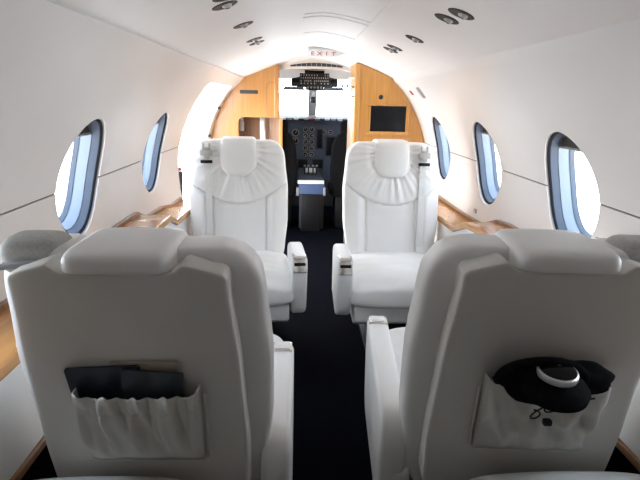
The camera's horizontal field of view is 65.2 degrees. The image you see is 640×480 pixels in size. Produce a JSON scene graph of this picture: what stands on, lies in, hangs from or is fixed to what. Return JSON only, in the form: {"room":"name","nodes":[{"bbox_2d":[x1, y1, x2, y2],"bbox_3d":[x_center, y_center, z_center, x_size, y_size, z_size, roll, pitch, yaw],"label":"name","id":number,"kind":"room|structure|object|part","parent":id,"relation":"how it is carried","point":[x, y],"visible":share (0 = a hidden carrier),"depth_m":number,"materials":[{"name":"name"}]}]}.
{"room":"aircraft cabin","nodes":[
{"label":"aircraft cabin","id":0,"kind":"room"},
{"bbox_2d":[0,0,243,301],"bbox_3d":[-0.799,0.031,1.889,0.435,1.688,5.880,1,16,-2],"label":"wall","id":1,"kind":"structure","parent":0,"point":[63,69],"depth_m":1.54,"materials":[{"name":"plastic"}]},
{"bbox_2d":[54,119,102,233],"bbox_3d":[-0.900,-0.234,1.826,0.200,0.452,0.372,1,16,-2],"label":"window","id":2,"kind":"structure","parent":1,"relation":"in","point":[86,151],"depth_m":1.97,"materials":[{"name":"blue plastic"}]},
{"bbox_3d":[-0.939,-0.246,1.821,0.121,0.426,0.360,1,16,-2],"label":"frame","id":3,"kind":"part","parent":2,"relation":"part of","materials":[{"name":"plastic"}]},
{"bbox_3d":[-0.871,-0.373,1.788,0.012,0.012,0.228,1,16,-2],"label":"shade rail","id":4,"kind":"part","parent":2,"relation":"part of","materials":[{"name":"grey plastic"}]},
{"bbox_2d":[80,126,89,133],"bbox_3d":[-0.863,-0.400,1.781,0.019,0.056,0.228,1,16,-2],"label":"shade","id":5,"kind":"object","parent":2,"relation":"attached to","point":[86,130],"depth_m":1.85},
{"bbox_2d":[0,197,192,479],"bbox_3d":[-0.787,0.492,1.306,0.180,0.579,4.410,1,16,-2],"label":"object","id":6,"kind":"object","parent":1,"relation":"attached to","point":[24,452],"visible":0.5,"depth_m":1.20,"materials":[{"name":"brown wood"}]},
{"bbox_3d":[-0.766,0.504,1.311,0.130,0.023,4.410,1,16,-2],"label":"trim","id":7,"kind":"part","parent":6,"relation":"part of","materials":[{"name":"brown wood"}]},
{"bbox_3d":[-0.773,0.643,1.349,0.111,0.264,4.410,1,16,-2],"label":"kick panel","id":8,"kind":"part","parent":6,"relation":"part of","materials":[{"name":"black carpet"}]},
{"bbox_2d":[141,113,166,191],"bbox_3d":[-0.936,-0.488,2.736,0.200,0.452,0.372,1,16,-2],"label":"window","id":9,"kind":"structure","parent":1,"relation":"in","point":[150,161],"depth_m":2.88,"materials":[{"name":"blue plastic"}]},
{"bbox_3d":[-0.976,-0.501,2.731,0.121,0.426,0.360,1,16,-2],"label":"frame","id":10,"kind":"part","parent":9,"relation":"part of","materials":[{"name":"plastic"}]},
{"bbox_2d":[178,88,228,197],"bbox_3d":[-0.927,-0.494,3.971,0.327,1.370,1.136,1,16,-2],"label":"door","id":11,"kind":"structure","parent":1,"relation":"in","point":[214,102],"depth_m":4.35,"materials":[{"name":"white plastic"}]},
{"bbox_2d":[291,179,332,205],"bbox_3d":[-0.158,-0.963,6.282,2.000,1.130,0.060,1,16,-2],"label":"wall","id":12,"kind":"structure","parent":0,"point":[328,199],"depth_m":6.37,"materials":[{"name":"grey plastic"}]},
{"bbox_2d":[308,90,316,115],"bbox_3d":[-0.129,-1.665,5.730,1.960,0.520,0.655,1,16,-2],"label":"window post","id":13,"kind":"structure","parent":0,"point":[311,106],"depth_m":5.88,"materials":[{"name":"grey plastic"}]},
{"bbox_2d":[310,93,315,102],"bbox_3d":[-0.077,-1.599,5.626,0.060,0.109,0.065,1,16,-2],"label":"standby compass","id":14,"kind":"object","parent":13,"relation":"attached to","point":[312,99],"visible":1,"depth_m":5.61,"materials":[{"name":"black plastic"}]},
{"bbox_2d":[278,58,350,72],"bbox_3d":[-0.108,-0.959,5.105,1.980,1.702,0.850,1,16,-2],"label":"wall","id":15,"kind":"structure","parent":0,"point":[302,58],"depth_m":4.48,"materials":[{"name":"grey plastic"}]},
{"bbox_2d":[282,85,304,89],"bbox_3d":[-0.275,-1.605,5.276,0.260,0.044,0.008,1,16,-2],"label":"sun visor","id":16,"kind":"object","parent":15,"relation":"attached to","point":[285,87],"visible":0.74,"depth_m":5.27,"materials":[{"name":"grey plastic"}]},
{"bbox_2d":[280,115,347,178],"bbox_3d":[-0.118,-1.089,5.834,1.800,0.715,0.576,1,16,-2],"label":"panel","id":17,"kind":"object","parent":15,"relation":"attached to","point":[314,137],"visible":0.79,"depth_m":5.64,"materials":[{"name":"black plastic"}]},
{"bbox_2d":[279,69,349,79],"bbox_3d":[-0.075,-1.723,4.950,1.360,0.225,0.820,1,16,-2],"label":"trim","id":18,"kind":"structure","parent":15,"relation":"attached to","point":[289,73],"depth_m":5.14,"materials":[{"name":"white plastic"}]},
{"bbox_2d":[291,70,337,90],"bbox_3d":[-0.055,-1.612,5.053,0.470,0.194,0.145,1,16,-2],"label":"panel","id":19,"kind":"object","parent":15,"relation":"attached to","point":[311,79],"visible":1,"depth_m":5.04,"materials":[{"name":"grey plastic"}]},
{"bbox_3d":[-0.055,-1.525,5.028,0.180,0.039,0.035,1,16,-2],"label":"plate","id":20,"kind":"part","parent":19,"relation":"part of","materials":[{"name":"black plastic"}]},
{"bbox_2d":[305,70,324,73],"bbox_3d":[-0.055,-1.697,5.075,0.200,0.042,0.056,1,16,-2],"label":"hood","id":21,"kind":"object","parent":19,"relation":"attached to","point":[306,71],"depth_m":5.05,"materials":[{"name":"black plastic"}]},
{"bbox_2d":[279,59,350,70],"bbox_3d":[-0.047,-1.580,4.507,0.660,0.108,0.024,1,16,-2],"label":"trim","id":22,"kind":"structure","parent":15,"relation":"attached to","point":[285,66],"depth_m":4.50,"materials":[{"name":"white plastic"}]},
{"bbox_2d":[290,63,342,67],"bbox_3d":[-0.032,-1.573,4.492,0.470,0.036,0.009,1,16,-2],"label":"air vent","id":23,"kind":"object","parent":15,"relation":"attached to","point":[301,64],"visible":1,"depth_m":4.49,"materials":[{"name":"grey plastic"}]},
{"bbox_2d":[323,87,345,90],"bbox_3d":[0.145,-1.601,5.294,0.260,0.044,0.008,1,16,-2],"label":"sun visor","id":24,"kind":"object","parent":15,"relation":"attached to","point":[325,89],"visible":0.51,"depth_m":5.29,"materials":[{"name":"grey plastic"}]},
{"bbox_3d":[0.145,-1.597,5.295,0.232,0.034,0.006,1,16,-2],"label":"visor blade","id":25,"kind":"part","parent":24,"relation":"part of","materials":[{"name":"black plastic"}]},
{"bbox_2d":[272,205,372,479],"bbox_3d":[-0.033,0.536,3.007,1.600,0.050,7.700,1,16,-2],"label":"floor","id":26,"kind":"structure","parent":0,"point":[330,435],"depth_m":2.45,"materials":[{"name":"black carpet"}]},
{"bbox_2d":[38,476,181,479],"bbox_3d":[-0.442,0.824,0.813,0.450,0.555,0.655,1,16,-2],"label":"seat","id":27,"kind":"object","parent":26,"relation":"on","point":[86,477],"visible":1,"depth_m":1.03,"materials":[{"name":"leather"}]},
{"bbox_2d":[0,227,293,479],"bbox_3d":[-0.362,0.397,1.433,0.577,1.048,0.950,1,16,-2],"label":"seat","id":28,"kind":"object","parent":26,"relation":"on","point":[200,304],"visible":0.97,"depth_m":0.95,"materials":[{"name":"white leather"}]},
{"bbox_3d":[-0.529,0.043,0.909,0.102,0.021,0.022,1,16,-2],"label":"guide plate","id":29,"kind":"part","parent":28,"relation":"part of","materials":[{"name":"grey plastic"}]},
{"bbox_2d":[64,365,140,399],"bbox_3d":[-0.407,0.318,0.976,0.148,0.184,0.040,1,16,-2],"label":"magazine","id":30,"kind":"object","parent":28,"relation":"in","point":[97,382],"visible":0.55,"depth_m":0.95,"materials":[{"name":"black paper"}]},
{"bbox_2d":[109,361,177,371],"bbox_3d":[-0.337,0.307,0.979,0.128,0.173,0.038,0,16,-3],"label":"booklet","id":31,"kind":"object","parent":28,"relation":"in","point":[144,365],"visible":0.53,"depth_m":0.94,"materials":[{"name":"beige paper"}]},
{"bbox_2d":[121,369,183,399],"bbox_3d":[-0.324,0.327,0.977,0.128,0.188,0.040,0,16,-3],"label":"magazine","id":32,"kind":"object","parent":28,"relation":"in","point":[137,384],"visible":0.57,"depth_m":0.95,"materials":[{"name":"paper"}]},
{"bbox_3d":[-0.114,0.552,1.425,0.072,0.324,0.502,1,16,-2],"label":"armrest","id":33,"kind":"part","parent":28,"relation":"part of","materials":[{"name":"white leather"}]},
{"bbox_2d":[273,334,282,341],"bbox_3d":[-0.389,0.471,1.579,0.536,0.206,0.702,1,16,-2],"label":"seat cushion","id":34,"kind":"object","parent":28,"relation":"on","point":[276,338],"depth_m":1.80,"materials":[{"name":"white leather"}]},
{"bbox_3d":[-0.119,0.333,1.587,0.046,0.003,0.044,1,16,-2],"label":"control plate","id":35,"kind":"part","parent":28,"relation":"part of","materials":[{"name":"white plastic"}]},
{"bbox_2d":[211,65,278,138],"bbox_3d":[-0.693,-0.796,4.654,0.628,1.596,0.060,1,16,-2],"label":"divider","id":36,"kind":"object","parent":26,"relation":"on","point":[257,94],"visible":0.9,"depth_m":4.51,"materials":[{"name":"brown wood"}]},
{"bbox_3d":[-0.392,-1.341,4.514,0.047,0.457,0.060,1,16,-2],"label":"edge post","id":37,"kind":"part","parent":36,"relation":"part of","materials":[{"name":"brown wood"}]},
{"bbox_2d":[190,136,306,329],"bbox_3d":[-0.420,-0.001,2.792,0.638,1.082,0.838,-1,16,-7],"label":"seat","id":38,"kind":"object","parent":26,"relation":"on","point":[239,184],"visible":0.73,"depth_m":2.86,"materials":[{"name":"white leather"}]},
{"bbox_3d":[-0.473,-0.215,2.947,0.568,0.730,0.265,-1,16,-7],"label":"backrest","id":39,"kind":"part","parent":38,"relation":"part of","materials":[{"name":"white leather"}]},
{"bbox_2d":[255,250,293,306],"bbox_3d":[-0.438,0.190,2.710,0.576,0.189,0.575,-1,16,-7],"label":"seat cushion","id":40,"kind":"object","parent":38,"relation":"on","point":[279,274],"depth_m":2.51,"materials":[{"name":"white leather"}]},
{"bbox_3d":[-0.443,0.323,2.763,0.516,0.125,0.503,-1,16,-7],"label":"seat","id":41,"kind":"part","parent":38,"relation":"part of","materials":[{"name":"white leather"}]},
{"bbox_3d":[-0.124,0.198,2.659,0.078,0.335,0.382,-1,16,-7],"label":"armrest","id":42,"kind":"part","parent":38,"relation":"part of","materials":[{"name":"white leather"}]},
{"bbox_3d":[-0.102,0.073,2.464,0.050,0.003,0.044,-1,16,-7],"label":"control plate","id":43,"kind":"part","parent":38,"relation":"part of","materials":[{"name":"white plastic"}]},
{"bbox_2d":[239,93,282,147],"bbox_3d":[-0.662,-0.732,4.871,0.598,1.356,0.220,1,16,-2],"label":"closet","id":44,"kind":"object","parent":26,"relation":"on","point":[273,126],"visible":0.23,"depth_m":4.85,"materials":[{"name":"brown wood"}]},
{"bbox_2d":[239,117,243,130],"bbox_3d":[-0.754,-1.110,4.793,0.056,0.131,0.056,1,16,-2],"label":"flask","id":45,"kind":"object","parent":44,"relation":"on","point":[241,122],"visible":0.72,"depth_m":4.77,"materials":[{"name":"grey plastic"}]},
{"bbox_3d":[-0.735,-0.759,4.965,0.460,1.356,0.020,1,16,-2],"label":"panel","id":46,"kind":"part","parent":44,"relation":"part of","materials":[{"name":"brown wood"}]},
{"bbox_2d":[260,117,265,139],"bbox_3d":[-0.540,-0.778,4.810,0.087,0.780,0.026,1,16,-2],"label":"curtain","id":47,"kind":"object","parent":44,"relation":"hanging from","point":[262,119],"visible":0.3,"depth_m":4.73,"materials":[{"name":"white fabric"}]},
{"bbox_3d":[-0.448,-0.746,4.938,0.108,1.356,0.020,1,16,-2],"label":"door","id":48,"kind":"part","parent":44,"relation":"part of","materials":[{"name":"brown wood"}]},
{"bbox_3d":[-0.377,-0.596,4.822,0.030,1.131,0.030,1,16,-2],"label":"post","id":49,"kind":"part","parent":44,"relation":"part of","materials":[{"name":"brown wood"}]},
{"bbox_2d":[283,119,296,226],"bbox_3d":[-0.468,-0.713,5.287,0.458,1.108,0.484,1,16,-2],"label":"seat","id":50,"kind":"object","parent":26,"relation":"on","point":[289,146],"visible":0.29,"depth_m":5.04,"materials":[{"name":"black fabric"}]},
{"bbox_3d":[-0.445,-0.770,5.087,0.429,0.650,0.100,1,16,-2],"label":"backrest","id":51,"kind":"part","parent":50,"relation":"part of","materials":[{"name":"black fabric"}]},
{"bbox_2d":[296,180,325,230],"bbox_3d":[-0.095,-0.349,5.112,0.296,0.515,0.094,1,16,-2],"label":"box","id":52,"kind":"object","parent":26,"relation":"on","point":[310,191],"visible":1,"depth_m":5.07,"materials":[{"name":"black plastic"}]},
{"bbox_3d":[-0.092,-0.586,5.056,0.265,0.028,0.074,1,16,-2],"label":"lid","id":53,"kind":"part","parent":52,"relation":"part of","materials":[{"name":"white plastic"}]},
{"bbox_2d":[299,165,323,228],"bbox_3d":[-0.101,-0.502,5.473,0.255,0.616,0.650,1,16,-2],"label":"pedestal","id":54,"kind":"object","parent":26,"relation":"on","point":[308,173],"visible":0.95,"depth_m":5.42,"materials":[{"name":"grey plastic"}]},
{"bbox_3d":[-0.106,-0.780,5.602,0.110,0.037,0.150,1,16,-2],"label":"radio plate","id":55,"kind":"part","parent":54,"relation":"part of","materials":[{"name":"grey plastic"}]},
{"bbox_2d":[328,121,346,226],"bbox_3d":[0.320,-0.706,5.321,0.458,1.108,0.484,1,16,-2],"label":"seat","id":56,"kind":"object","parent":26,"relation":"on","point":[339,146],"visible":0.47,"depth_m":5.09,"materials":[{"name":"black fabric"}]},
{"bbox_2d":[328,182,331,194],"bbox_3d":[0.301,-0.552,5.386,0.420,0.100,0.440,1,16,-2],"label":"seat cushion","id":57,"kind":"object","parent":56,"relation":"on","point":[329,184],"depth_m":5.22,"materials":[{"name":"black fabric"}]},
{"bbox_3d":[0.315,-0.763,5.120,0.429,0.650,0.100,1,16,-2],"label":"backrest","id":58,"kind":"part","parent":56,"relation":"part of","materials":[{"name":"black fabric"}]},
{"bbox_2d":[343,62,423,243],"bbox_3d":[0.534,-0.665,4.297,0.611,1.584,0.513,1,16,-2],"label":"partition wall","id":59,"kind":"structure","parent":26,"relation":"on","point":[378,108],"depth_m":3.95,"materials":[{"name":"brown wood"}]},
{"bbox_3d":[0.248,-0.540,4.333,0.013,1.280,0.450,1,16,-2],"label":"panel","id":60,"kind":"part","parent":59,"relation":"part of","materials":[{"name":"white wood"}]},
{"bbox_3d":[0.280,-0.602,4.061,0.047,1.580,0.042,1,16,-2],"label":"corner post","id":61,"kind":"part","parent":59,"relation":"part of","materials":[{"name":"brown wood"}]},
{"bbox_3d":[0.534,-0.623,4.053,0.400,0.402,0.008,1,16,-2],"label":"drawer","id":62,"kind":"part","parent":59,"relation":"part of","materials":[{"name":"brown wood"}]},
{"bbox_2d":[332,139,438,350],"bbox_3d":[0.388,0.007,2.824,0.646,1.082,0.838,1,16,-2],"label":"seat","id":63,"kind":"object","parent":26,"relation":"on","point":[390,190],"visible":0.89,"depth_m":2.90,"materials":[{"name":"white leather"}]},
{"bbox_3d":[0.115,0.208,2.643,0.078,0.335,0.382,1,16,-2],"label":"armrest","id":64,"kind":"part","parent":63,"relation":"part of","materials":[{"name":"white leather"}]},
{"bbox_3d":[0.124,0.083,2.447,0.050,0.003,0.044,1,16,-2],"label":"control plate","id":65,"kind":"part","parent":63,"relation":"part of","materials":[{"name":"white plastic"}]},
{"bbox_3d":[0.420,0.331,2.799,0.516,0.125,0.503,1,16,-2],"label":"seat","id":66,"kind":"part","parent":63,"relation":"part of","materials":[{"name":"white leather"}]},
{"bbox_2d":[351,251,423,308],"bbox_3d":[0.424,0.198,2.746,0.576,0.189,0.575,1,16,-2],"label":"seat cushion","id":67,"kind":"object","parent":63,"relation":"on","point":[379,279],"depth_m":2.51,"materials":[{"name":"white leather"}]},
{"bbox_3d":[0.417,-0.207,2.985,0.568,0.730,0.265,1,16,-2],"label":"backrest","id":68,"kind":"part","parent":63,"relation":"part of","materials":[{"name":"white leather"}]},
{"bbox_2d":[365,229,639,479],"bbox_3d":[0.445,0.399,1.487,0.575,1.048,0.945,2,16,1],"label":"seat","id":69,"kind":"object","parent":26,"relation":"on","point":[481,304],"visible":0.91,"depth_m":1.02,"materials":[{"name":"white leather"}]},
{"bbox_3d":[0.204,0.277,1.759,0.046,0.003,0.044,2,16,1],"label":"control plate","id":70,"kind":"part","parent":69,"relation":"part of","materials":[{"name":"white plastic"}]},
{"bbox_3d":[0.192,0.508,1.554,0.072,0.325,0.592,2,16,1],"label":"armrest","id":71,"kind":"part","parent":69,"relation":"part of","materials":[{"name":"white leather"}]},
{"bbox_2d":[389,327,405,376],"bbox_3d":[0.466,0.474,1.634,0.536,0.206,0.702,2,16,1],"label":"seat cushion","id":72,"kind":"object","parent":69,"relation":"on","point":[397,334],"depth_m":1.73,"materials":[{"name":"white leather"}]},
{"bbox_3d":[0.211,0.632,1.554,0.046,0.363,0.519,2,16,1],"label":"arm panel","id":73,"kind":"part","parent":69,"relation":"part of","materials":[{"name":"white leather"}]},
{"bbox_2d":[493,357,594,425],"bbox_3d":[0.435,0.277,0.960,0.163,0.109,0.135,14,20,38],"label":"headphones","id":74,"kind":"object","parent":69,"relation":"in","point":[554,384],"visible":1,"depth_m":0.93,"materials":[{"name":"black plastic"}]},
{"bbox_2d":[504,366,540,402],"bbox_3d":[0.395,0.274,0.969,0.076,0.077,0.052,9,17,27],"label":"ear cup","id":75,"kind":"object","parent":74,"relation":"on","point":[520,382],"depth_m":0.95,"materials":[{"name":"black fabric"}]},
{"bbox_2d":[521,365,590,412],"bbox_3d":[0.448,0.271,0.953,0.128,0.072,0.127,1,16,-2],"label":"ear cup","id":76,"kind":"object","parent":74,"relation":"on","point":[554,388],"depth_m":0.92,"materials":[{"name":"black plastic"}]},
{"bbox_3d":[0.448,0.311,0.927,0.121,0.040,0.012,-1,16,-6],"label":"cord","id":77,"kind":"part","parent":74,"relation":"part of","materials":[{"name":"black plastic"}]},
{"bbox_2d":[492,360,614,404],"bbox_3d":[0.462,0.284,0.992,0.246,0.109,0.058,1,16,-2],"label":"pouch","id":78,"kind":"object","parent":69,"relation":"in","point":[601,379],"visible":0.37,"depth_m":0.98,"materials":[{"name":"black fabric"}]},
{"bbox_2d":[470,471,639,479],"bbox_3d":[0.532,0.832,0.855,0.490,0.555,0.655,1,16,-2],"label":"seat","id":79,"kind":"object","parent":26,"relation":"on","point":[547,475],"visible":1,"depth_m":1.06,"materials":[{"name":"leather"}]},
{"bbox_2d":[52,0,639,77],"bbox_3d":[0.035,-0.793,1.692,1.310,0.314,5.880,1,16,-2],"label":"ceiling","id":80,"kind":"structure","parent":0,"point":[192,28],"depth_m":1.86,"materials":[{"name":"white plastic"}]},
{"bbox_2d":[212,0,237,10],"bbox_3d":[-0.307,-0.756,1.610,0.083,0.032,0.088,-1,16,-7],"label":"recessed light","id":81,"kind":"object","parent":80,"relation":"in","point":[226,5],"visible":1,"depth_m":1.60,"materials":[{"name":"black plastic"}]},
{"bbox_2d":[233,21,252,28],"bbox_3d":[-0.314,-0.882,2.048,0.083,0.032,0.088,2,16,1],"label":"recessed light","id":82,"kind":"object","parent":80,"relation":"in","point":[245,24],"visible":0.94,"depth_m":2.03,"materials":[{"name":"black plastic"}]},
{"bbox_2d":[246,37,261,42],"bbox_3d":[-0.334,-1.022,2.548,0.083,0.032,0.088,1,16,0],"label":"recessed light","id":83,"kind":"object","parent":80,"relation":"in","point":[257,38],"visible":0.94,"depth_m":2.54,"materials":[{"name":"black plastic"}]},
{"bbox_2d":[249,40,264,45],"bbox_3d":[-0.340,-1.061,2.688,0.084,0.032,0.088,0,16,-6],"label":"recessed light","id":84,"kind":"object","parent":80,"relation":"in","point":[260,41],"visible":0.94,"depth_m":2.67,"materials":[{"name":"black plastic"}]},
{"bbox_2d":[304,47,344,56],"bbox_3d":[0.034,-1.350,3.578,0.291,0.070,0.077,1,16,-2],"label":"exit sign","id":85,"kind":"object","parent":80,"relation":"attached to","point":[309,51],"visible":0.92,"depth_m":3.56,"materials":[{"name":"grey plastic"}]},
{"bbox_2d":[302,16,368,39],"bbox_3d":[0.063,-1.064,2.516,0.300,0.043,0.550,1,16,-2],"label":"trim","id":86,"kind":"structure","parent":80,"relation":"attached to","point":[359,35],"depth_m":2.35,"materials":[{"name":"white plastic"}]},
{"bbox_2d":[303,0,392,23],"bbox_3d":[0.088,-0.887,1.886,0.300,0.043,0.600,1,16,-2],"label":"trim","id":87,"kind":"structure","parent":80,"relation":"attached to","point":[390,1],"depth_m":2.08,"materials":[{"name":"white plastic"}]},
{"bbox_2d":[383,47,397,52],"bbox_3d":[0.384,-1.034,2.719,0.083,0.034,0.088,1,16,-1],"label":"recessed light","id":88,"kind":"object","parent":80,"relation":"in","point":[386,48],"visible":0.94,"depth_m":2.71,"materials":[{"name":"black plastic"}]},
{"bbox_2d":[387,44,401,50],"bbox_3d":[0.389,-1.002,2.603,0.083,0.034,0.088,1,16,-2],"label":"recessed light","id":89,"kind":"object","parent":80,"relation":"in","point":[395,48],"visible":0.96,"depth_m":2.59,"materials":[{"name":"black plastic"}]},
{"bbox_2d":[405,35,423,42],"bbox_3d":[0.415,-0.884,2.196,0.083,0.034,0.088,-1,16,-8],"label":"recessed light","id":90,"kind":"object","parent":80,"relation":"in","point":[414,39],"visible":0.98,"depth_m":2.18,"materials":[{"name":"black plastic"}]},
{"bbox_2d":[434,13,458,24],"bbox_3d":[0.426,-0.743,1.679,0.083,0.034,0.088,1,16,-1],"label":"recessed light","id":91,"kind":"object","parent":80,"relation":"in","point":[449,20],"visible":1,"depth_m":1.67,"materials":[{"name":"black plastic"}]},
{"bbox_2d":[448,8,473,19],"bbox_3d":[0.440,-0.706,1.561,0.083,0.034,0.088,0,16,-5],"label":"recessed light","id":92,"kind":"object","parent":80,"relation":"in","point":[456,12],"visible":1,"depth_m":1.55,"materials":[{"name":"black plastic"}]},
{"bbox_2d":[393,19,639,237],"bbox_3d":[0.835,0.046,1.958,0.435,1.688,5.880,1,16,-2],"label":"wall","id":93,"kind":"structure","parent":0,"point":[584,87],"depth_m":1.80,"materials":[{"name":"plastic"}]},
{"bbox_2d":[405,88,414,95],"bbox_3d":[0.664,-1.089,3.671,0.050,0.055,0.150,1,16,-2],"label":"placard","id":94,"kind":"object","parent":93,"relation":"attached to","point":[409,90],"visible":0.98,"depth_m":3.65,"materials":[{"name":"white plastic"}]},
{"bbox_2d":[416,87,425,97],"bbox_3d":[0.685,-0.999,3.385,0.062,0.072,0.080,1,16,-2],"label":"air vent","id":95,"kind":"object","parent":93,"relation":"in","point":[417,88],"visible":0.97,"depth_m":3.37,"materials":[{"name":"grey plastic"}]},
{"bbox_2d":[433,117,450,178],"bbox_3d":[0.884,-0.653,3.516,0.193,0.454,0.372,1,16,-2],"label":"window","id":96,"kind":"structure","parent":93,"relation":"in","point":[443,153],"depth_m":3.67,"materials":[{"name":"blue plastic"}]},
{"bbox_2d":[474,122,499,203],"bbox_3d":[0.918,-0.416,2.669,0.193,0.454,0.372,1,16,-2],"label":"window","id":97,"kind":"structure","parent":93,"relation":"in","point":[485,150],"depth_m":2.81,"materials":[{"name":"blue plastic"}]},
{"bbox_3d":[0.958,-0.428,2.667,0.114,0.428,0.360,1,16,-2],"label":"frame","id":98,"kind":"part","parent":97,"relation":"part of","materials":[{"name":"plastic"}]},
{"bbox_2d":[434,195,639,473],"bbox_3d":[0.852,0.423,1.675,0.180,0.579,5.030,1,16,-2],"label":"console","id":99,"kind":"object","parent":93,"relation":"attached to","point":[625,457],"visible":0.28,"depth_m":1.36,"materials":[{"name":"brown wood"}]},
{"bbox_3d":[0.832,0.575,1.717,0.111,0.264,5.030,1,16,-2],"label":"kick panel","id":100,"kind":"part","parent":99,"relation":"part of","materials":[{"name":"black carpet"}]},
{"bbox_2d":[547,132,600,237],"bbox_3d":[0.951,-0.187,1.851,0.193,0.454,0.372,1,16,-2],"label":"window","id":101,"kind":"structure","parent":93,"relation":"in","point":[561,149],"depth_m":2.00,"materials":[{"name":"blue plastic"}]},
{"bbox_2d":[560,137,578,148],"bbox_3d":[0.922,-0.354,1.803,0.019,0.056,0.228,1,16,-2],"label":"shade","id":102,"kind":"object","parent":101,"relation":"attached to","point":[565,142],"depth_m":1.86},
{"bbox_3d":[0.928,-0.327,1.811,0.012,0.012,0.228,1,16,-2],"label":"shade rail","id":103,"kind":"part","parent":101,"relation":"part of","materials":[{"name":"grey plastic"}]},
{"bbox_3d":[0.991,-0.199,1.849,0.114,0.428,0.360,1,16,-2],"label":"frame","id":104,"kind":"part","parent":101,"relation":"part of","materials":[{"name":"plastic"}]}
]}

